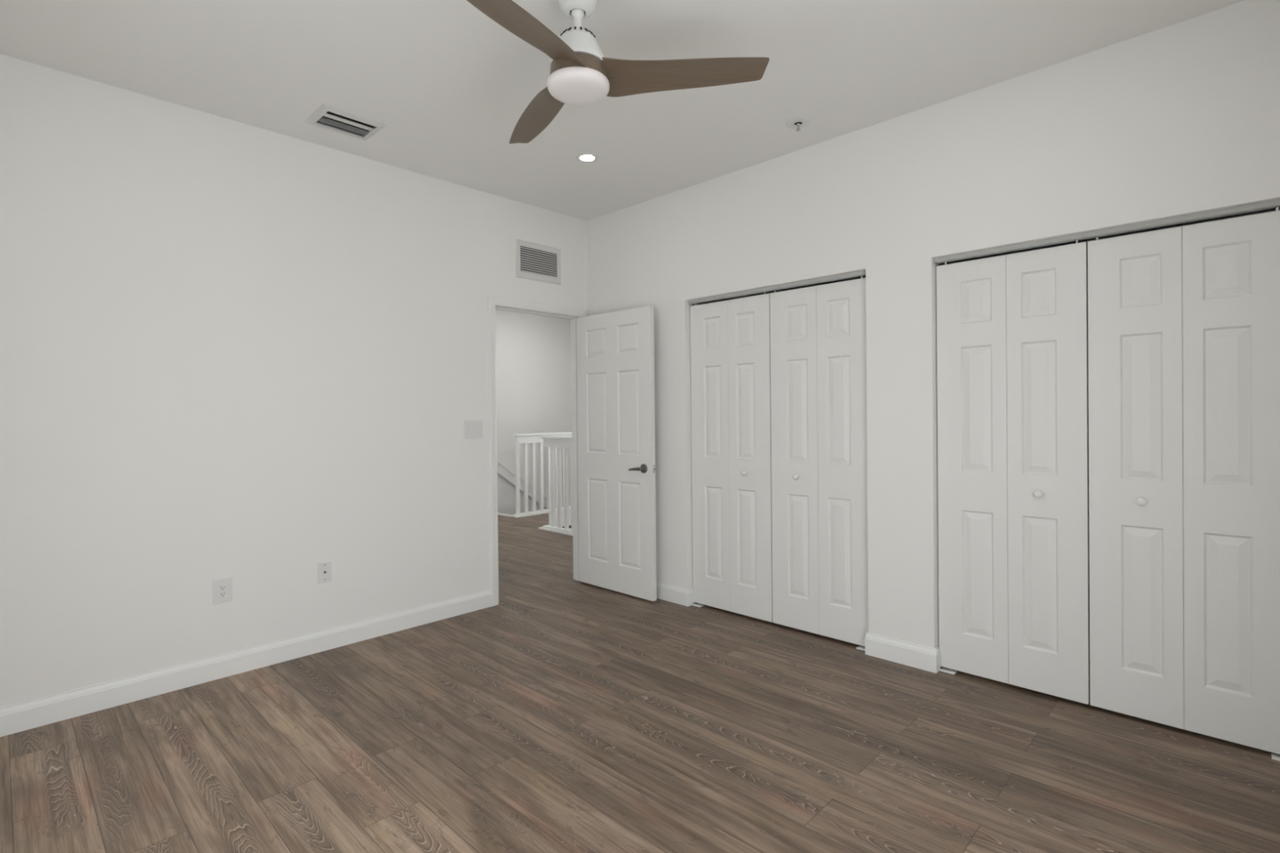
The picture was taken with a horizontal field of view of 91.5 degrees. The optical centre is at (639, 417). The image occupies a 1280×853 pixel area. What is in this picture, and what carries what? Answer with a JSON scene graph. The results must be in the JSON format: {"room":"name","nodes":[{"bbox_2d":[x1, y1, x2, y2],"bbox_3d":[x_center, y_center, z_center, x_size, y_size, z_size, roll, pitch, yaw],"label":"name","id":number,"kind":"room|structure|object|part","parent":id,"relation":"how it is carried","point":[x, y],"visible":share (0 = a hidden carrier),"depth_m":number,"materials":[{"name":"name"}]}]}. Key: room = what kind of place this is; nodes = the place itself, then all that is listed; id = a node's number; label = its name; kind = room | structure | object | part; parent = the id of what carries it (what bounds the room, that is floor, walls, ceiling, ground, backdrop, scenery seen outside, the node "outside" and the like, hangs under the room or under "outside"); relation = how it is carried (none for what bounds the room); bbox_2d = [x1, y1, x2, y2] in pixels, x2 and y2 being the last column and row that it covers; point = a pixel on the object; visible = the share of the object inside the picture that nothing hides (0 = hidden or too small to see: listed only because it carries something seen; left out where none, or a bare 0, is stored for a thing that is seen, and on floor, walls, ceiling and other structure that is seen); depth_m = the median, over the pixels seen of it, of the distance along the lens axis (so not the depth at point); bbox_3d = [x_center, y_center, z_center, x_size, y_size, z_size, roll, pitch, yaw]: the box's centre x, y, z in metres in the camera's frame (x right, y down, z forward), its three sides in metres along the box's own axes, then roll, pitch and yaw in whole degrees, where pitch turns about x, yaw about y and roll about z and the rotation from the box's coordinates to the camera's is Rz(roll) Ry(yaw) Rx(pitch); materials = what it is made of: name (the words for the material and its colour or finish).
{"room":"empty bedroom","nodes":[
{"label":"empty bedroom","id":0,"kind":"room"},
{"bbox_2d":[0,53,587,707],"bbox_3d":[-1.475,-0.114,3.863,0.110,2.816,4.470,0,1,44],"label":"wall","id":1,"kind":"structure","parent":0,"point":[255,357],"depth_m":3.13,"materials":[{"name":"paint"}]},
{"bbox_2d":[212,577,232,604],"bbox_3d":[-2.096,0.872,3.129,0.008,0.118,0.083,0,1,44],"label":"power outlet","id":2,"kind":"object","parent":1,"relation":"attached to","point":[222,588],"visible":1,"depth_m":3.13,"materials":[{"name":"white plastic"}]},
{"bbox_2d":[218,583,226,598],"bbox_3d":[-2.095,0.872,3.127,0.002,0.067,0.034,0,1,44],"label":"receptacle","id":3,"kind":"object","parent":2,"relation":"attached to","point":[222,587],"depth_m":3.13,"materials":[{"name":"white plastic"}]},
{"bbox_2d":[0,588,492,737],"bbox_3d":[-1.956,1.244,3.269,0.014,0.118,2.717,0,1,44],"label":"baseboard","id":4,"kind":"structure","parent":1,"relation":"attached to","point":[42,711],"depth_m":3.10,"materials":[{"name":"white paint"}]},
{"bbox_2d":[317,560,331,583],"bbox_3d":[-1.757,0.864,3.475,0.016,0.114,0.071,0,1,44],"label":"outlet","id":5,"kind":"object","parent":1,"relation":"attached to","point":[324,569],"visible":1,"depth_m":3.48,"materials":[{"name":"white plastic"}]},
{"bbox_2d":[464,419,482,439],"bbox_3d":[-1.109,0.081,4.154,0.012,0.125,0.136,0,1,44],"label":"light switch","id":6,"kind":"object","parent":1,"relation":"attached to","point":[473,428],"visible":1,"depth_m":4.15,"materials":[{"name":"white plastic"}]},
{"bbox_2d":[487,295,586,606],"bbox_3d":[-0.756,0.225,4.596,0.127,2.116,0.883,0,1,44],"label":"door frame","id":7,"kind":"structure","parent":1,"relation":"attached to","point":[494,303],"depth_m":4.32,"materials":[{"name":"white paint"}]},
{"bbox_3d":[-1.002,0.229,4.261,0.017,2.116,0.058,0,1,44],"label":"casing","id":8,"kind":"part","parent":7,"relation":"part of","materials":[{"name":"white paint"}]},
{"bbox_3d":[-0.726,-0.804,4.551,0.017,0.058,0.883,0,1,44],"label":"head casing","id":9,"kind":"part","parent":7,"relation":"part of","materials":[{"name":"white paint"}]},
{"bbox_3d":[-0.430,0.220,4.855,0.017,2.116,0.058,0,1,44],"label":"casing","id":10,"kind":"part","parent":7,"relation":"part of","materials":[{"name":"white paint"}]},
{"bbox_2d":[515,239,560,284],"bbox_3d":[-0.736,-1.130,4.548,0.009,0.267,0.400,0,1,44],"label":"air vent","id":11,"kind":"object","parent":1,"relation":"in","point":[537,262],"visible":1,"depth_m":4.54,"materials":[{"name":"metal"}]},
{"bbox_2d":[576,305,656,601],"bbox_3d":[-0.193,0.249,4.540,0.788,2.028,0.144,0,1,44],"label":"door","id":12,"kind":"structure","parent":1,"relation":"in","point":[615,363],"depth_m":4.50,"materials":[{"name":"white paint"}]},
{"bbox_3d":[-0.028,0.358,4.322,0.103,0.029,0.056,0,1,44],"label":"handle lever","id":13,"kind":"part","parent":12,"relation":"part of","materials":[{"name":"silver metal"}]},
{"bbox_2d":[495,309,571,515],"bbox_3d":[-2.686,0.721,8.216,0.100,4.516,5.000,0,1,44],"label":"wall","id":14,"kind":"structure","parent":0,"point":[534,357],"depth_m":9.21,"materials":[{"name":"paint"}]},
{"bbox_2d":[497,512,511,517],"bbox_3d":[-1.958,1.261,8.249,0.900,0.022,0.045,0,1,44],"label":"trim","id":15,"kind":"structure","parent":14,"relation":"attached to","point":[499,513],"depth_m":8.02,"materials":[{"name":"white paint"}]},
{"bbox_2d":[497,460,546,509],"bbox_3d":[-1.617,1.097,9.212,0.054,1.438,1.790,0,1,44],"label":"stair handrail","id":16,"kind":"object","parent":14,"relation":"attached to","point":[502,470],"visible":0.25,"depth_m":8.98,"materials":[{"name":"white paint"}]},
{"bbox_2d":[0,0,1245,221],"bbox_3d":[-0.001,-1.567,2.405,4.155,0.080,4.490,0,1,44],"label":"ceiling","id":17,"kind":"structure","parent":0,"point":[451,86],"depth_m":2.68,"materials":[{"name":"paint"}]},
{"bbox_2d":[304,103,386,141],"bbox_3d":[-1.515,-1.507,3.211,0.271,0.020,0.310,0,1,44],"label":"ceiling vent","id":18,"kind":"object","parent":17,"relation":"in","point":[327,117],"visible":1,"depth_m":3.19,"materials":[{"name":"metal"}]},
{"bbox_3d":[-1.569,-1.508,3.263,0.022,0.015,0.238,0,1,44],"label":"blade","id":19,"kind":"part","parent":18,"relation":"part of","materials":[{"name":"metal"}]},
{"bbox_3d":[-1.551,-1.509,3.246,0.015,0.015,0.238,0,1,44],"label":"blade","id":20,"kind":"part","parent":18,"relation":"part of","materials":[{"name":"metal"}]},
{"bbox_3d":[-1.537,-1.509,3.232,0.015,0.015,0.238,0,1,44],"label":"blade","id":21,"kind":"part","parent":18,"relation":"part of","materials":[{"name":"metal"}]},
{"bbox_3d":[-1.522,-1.509,3.218,0.015,0.015,0.238,0,1,44],"label":"blade","id":22,"kind":"part","parent":18,"relation":"part of","materials":[{"name":"metal"}]},
{"bbox_3d":[-1.479,-1.504,3.176,0.061,0.014,0.238,0,1,44],"label":"blade","id":23,"kind":"part","parent":18,"relation":"part of","materials":[{"name":"metal"}]},
{"bbox_2d":[576,153,598,162],"bbox_3d":[-0.311,-1.530,3.676,0.130,0.004,0.130,0,1,44],"label":"recessed light","id":24,"kind":"object","parent":17,"relation":"in","point":[585,157],"visible":1,"depth_m":3.67,"materials":[{"name":"white plastic"}]},
{"bbox_2d":[466,0,769,143],"bbox_3d":[-0.326,-1.330,2.179,1.150,0.384,1.135,0,1,44],"label":"ceiling fan","id":25,"kind":"object","parent":17,"relation":"hanging from","point":[580,75],"visible":1,"depth_m":2.17,"materials":[{"name":"brown wood"}]},
{"bbox_3d":[-0.379,-1.208,1.891,0.154,0.064,0.636,0,0,32],"label":"blade","id":26,"kind":"part","parent":25,"relation":"part of","materials":[{"name":"brown wood"}]},
{"bbox_3d":[-0.406,-1.211,2.497,0.154,0.064,0.636,-1,0,-28],"label":"blade","id":27,"kind":"part","parent":25,"relation":"part of","materials":[{"name":"brown wood"}]},
{"bbox_2d":[546,66,609,106],"bbox_3d":[-0.217,-1.161,2.202,0.220,0.044,0.220,0,1,44],"label":"diffuser","id":28,"kind":"object","parent":25,"relation":"attached to","point":[572,86],"depth_m":2.15,"materials":[{"name":"white glass"}]},
{"bbox_3d":[0.132,-1.215,2.217,0.636,0.064,0.154,-1,0,2],"label":"blade","id":29,"kind":"part","parent":25,"relation":"part of","materials":[{"name":"brown wood"}]},
{"bbox_2d":[786,117,810,131],"bbox_3d":[0.827,-1.521,3.259,0.124,0.039,0.124,0,1,44],"label":"sprinkler","id":30,"kind":"object","parent":17,"relation":"attached to","point":[797,123],"visible":1,"depth_m":3.25,"materials":[{"name":"white plastic"}]},
{"bbox_2d":[0,513,1279,852],"bbox_3d":[-0.508,1.300,4.724,7.880,0.040,6.820,0,1,44],"label":"floor","id":31,"kind":"structure","parent":0,"point":[564,714],"depth_m":2.38,"materials":[{"name":"brown wood"}]},
{"bbox_2d":[511,431,572,518],"bbox_3d":[-0.954,0.732,8.562,0.115,1.056,1.888,0,1,44],"label":"stair railing","id":32,"kind":"object","parent":31,"relation":"on","point":[525,438],"visible":0.31,"depth_m":8.12,"materials":[{"name":"white paint"}]},
{"bbox_3d":[-0.949,1.239,8.565,0.115,0.042,1.888,0,1,44],"label":"board","id":33,"kind":"part","parent":32,"relation":"part of","materials":[{"name":"white paint"}]},
{"bbox_3d":[-0.945,0.277,8.584,0.044,0.095,1.833,0,1,44],"label":"rail","id":34,"kind":"part","parent":32,"relation":"part of","materials":[{"name":"white paint"}]},
{"bbox_2d":[538,435,573,536],"bbox_3d":[0.288,0.728,7.173,1.940,1.056,2.155,0,1,44],"label":"stair railing","id":35,"kind":"object","parent":31,"relation":"on","point":[560,517],"visible":0.28,"depth_m":6.89,"materials":[{"name":"white paint"}]},
{"bbox_3d":[-0.415,1.247,6.442,1.940,0.042,0.115,0,1,44],"label":"board","id":36,"kind":"part","parent":35,"relation":"part of","materials":[{"name":"white paint"}]},
{"bbox_3d":[-0.400,0.285,6.422,1.885,0.095,0.044,0,1,44],"label":"rail","id":37,"kind":"part","parent":35,"relation":"part of","materials":[{"name":"white paint"}]},
{"bbox_2d":[692,603,704,607],"bbox_3d":[0.394,1.268,4.218,0.068,0.012,0.045,0,1,44],"label":"pivot bracket","id":38,"kind":"object","parent":31,"relation":"on","point":[699,605],"visible":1,"depth_m":4.21,"materials":[{"name":"white metal"}]},
{"bbox_2d":[856,645,865,650],"bbox_3d":[1.228,1.264,3.415,0.068,0.012,0.045,0,1,44],"label":"pivot bracket","id":39,"kind":"object","parent":31,"relation":"on","point":[863,648],"visible":0.65,"depth_m":3.42,"materials":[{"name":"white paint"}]},
{"bbox_2d":[939,667,956,674],"bbox_3d":[1.541,1.263,3.113,0.068,0.012,0.045,0,1,44],"label":"pivot bracket","id":40,"kind":"object","parent":31,"relation":"on","point":[943,669],"visible":1,"depth_m":3.11,"materials":[{"name":"white metal"}]},
{"bbox_2d":[1271,753,1279,760],"bbox_3d":[2.383,1.260,2.302,0.068,0.012,0.045,0,1,44],"label":"pivot bracket","id":41,"kind":"object","parent":31,"relation":"on","point":[1275,757],"visible":1,"depth_m":2.31,"materials":[{"name":"white metal"}]},
{"bbox_2d":[586,0,1279,648],"bbox_3d":[1.102,-0.137,3.518,4.080,2.816,0.110,0,1,44],"label":"wall","id":42,"kind":"structure","parent":0,"point":[1182,118],"depth_m":3.14,"materials":[{"name":"paint"}]},
{"bbox_2d":[656,581,693,606],"bbox_3d":[-0.013,1.217,4.560,0.990,0.118,0.061,0,1,44],"label":"baseboard","id":43,"kind":"structure","parent":42,"relation":"attached to","point":[666,592],"depth_m":4.28,"materials":[{"name":"white paint"}]},
{"bbox_2d":[688,270,866,304],"bbox_3d":[0.791,-0.783,3.805,1.250,0.020,0.036,0,1,44],"label":"closet track","id":44,"kind":"object","parent":42,"relation":"attached to","point":[860,273],"visible":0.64,"depth_m":3.73,"materials":[{"name":"silver metal"}]},
{"bbox_2d":[690,291,773,622],"bbox_3d":[0.575,0.242,4.026,0.620,2.029,0.068,0,1,44],"label":"door","id":45,"kind":"structure","parent":44,"relation":"hanging from","point":[731,339],"depth_m":4.01,"materials":[{"name":"white paint"}]},
{"bbox_3d":[0.658,0.351,3.924,0.035,0.035,0.034,0,1,44],"label":"knob","id":46,"kind":"part","parent":45,"relation":"part of","materials":[{"name":"white paint"}]},
{"bbox_2d":[769,275,868,646],"bbox_3d":[1.025,0.240,3.592,0.619,2.029,0.068,0,1,44],"label":"door","id":47,"kind":"structure","parent":44,"relation":"hanging from","point":[819,371],"depth_m":3.58,"materials":[{"name":"white paint"}]},
{"bbox_3d":[0.920,0.350,3.671,0.035,0.035,0.034,0,1,44],"label":"knob","id":48,"kind":"part","parent":47,"relation":"part of","materials":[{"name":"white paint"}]},
{"bbox_2d":[865,631,940,673],"bbox_3d":[1.359,1.211,3.238,0.364,0.118,0.061,0,1,44],"label":"baseboard","id":49,"kind":"object","parent":42,"relation":"attached to","point":[909,654],"visible":0.91,"depth_m":3.20,"materials":[{"name":"white paint"}]},
{"bbox_2d":[934,199,1279,263],"bbox_3d":[1.936,-0.787,2.701,1.247,0.020,0.036,0,1,44],"label":"closet track","id":50,"kind":"object","parent":42,"relation":"attached to","point":[1271,204],"visible":1,"depth_m":2.61,"materials":[{"name":"silver metal"}]},
{"bbox_2d":[936,240,1089,704],"bbox_3d":[1.721,0.237,2.921,0.618,2.029,0.068,0,1,44],"label":"door","id":51,"kind":"structure","parent":50,"relation":"hanging from","point":[1012,329],"depth_m":2.89,"materials":[{"name":"white paint"}]},
{"bbox_3d":[1.804,0.347,2.819,0.035,0.035,0.034,0,1,44],"label":"knob","id":52,"kind":"part","parent":51,"relation":"part of","materials":[{"name":"white paint"}]},
{"bbox_2d":[1087,206,1279,754],"bbox_3d":[2.170,0.236,2.489,0.617,2.029,0.068,0,1,44],"label":"door","id":53,"kind":"structure","parent":50,"relation":"hanging from","point":[1184,322],"depth_m":2.48,"materials":[{"name":"white paint"}]},
{"bbox_3d":[2.065,0.346,2.567,0.035,0.035,0.034,0,1,44],"label":"knob","id":54,"kind":"part","parent":53,"relation":"part of","materials":[{"name":"white paint"}]},
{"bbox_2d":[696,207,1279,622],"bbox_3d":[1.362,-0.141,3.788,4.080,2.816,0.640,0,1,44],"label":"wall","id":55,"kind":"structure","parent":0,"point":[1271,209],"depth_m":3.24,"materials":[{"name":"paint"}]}
]}

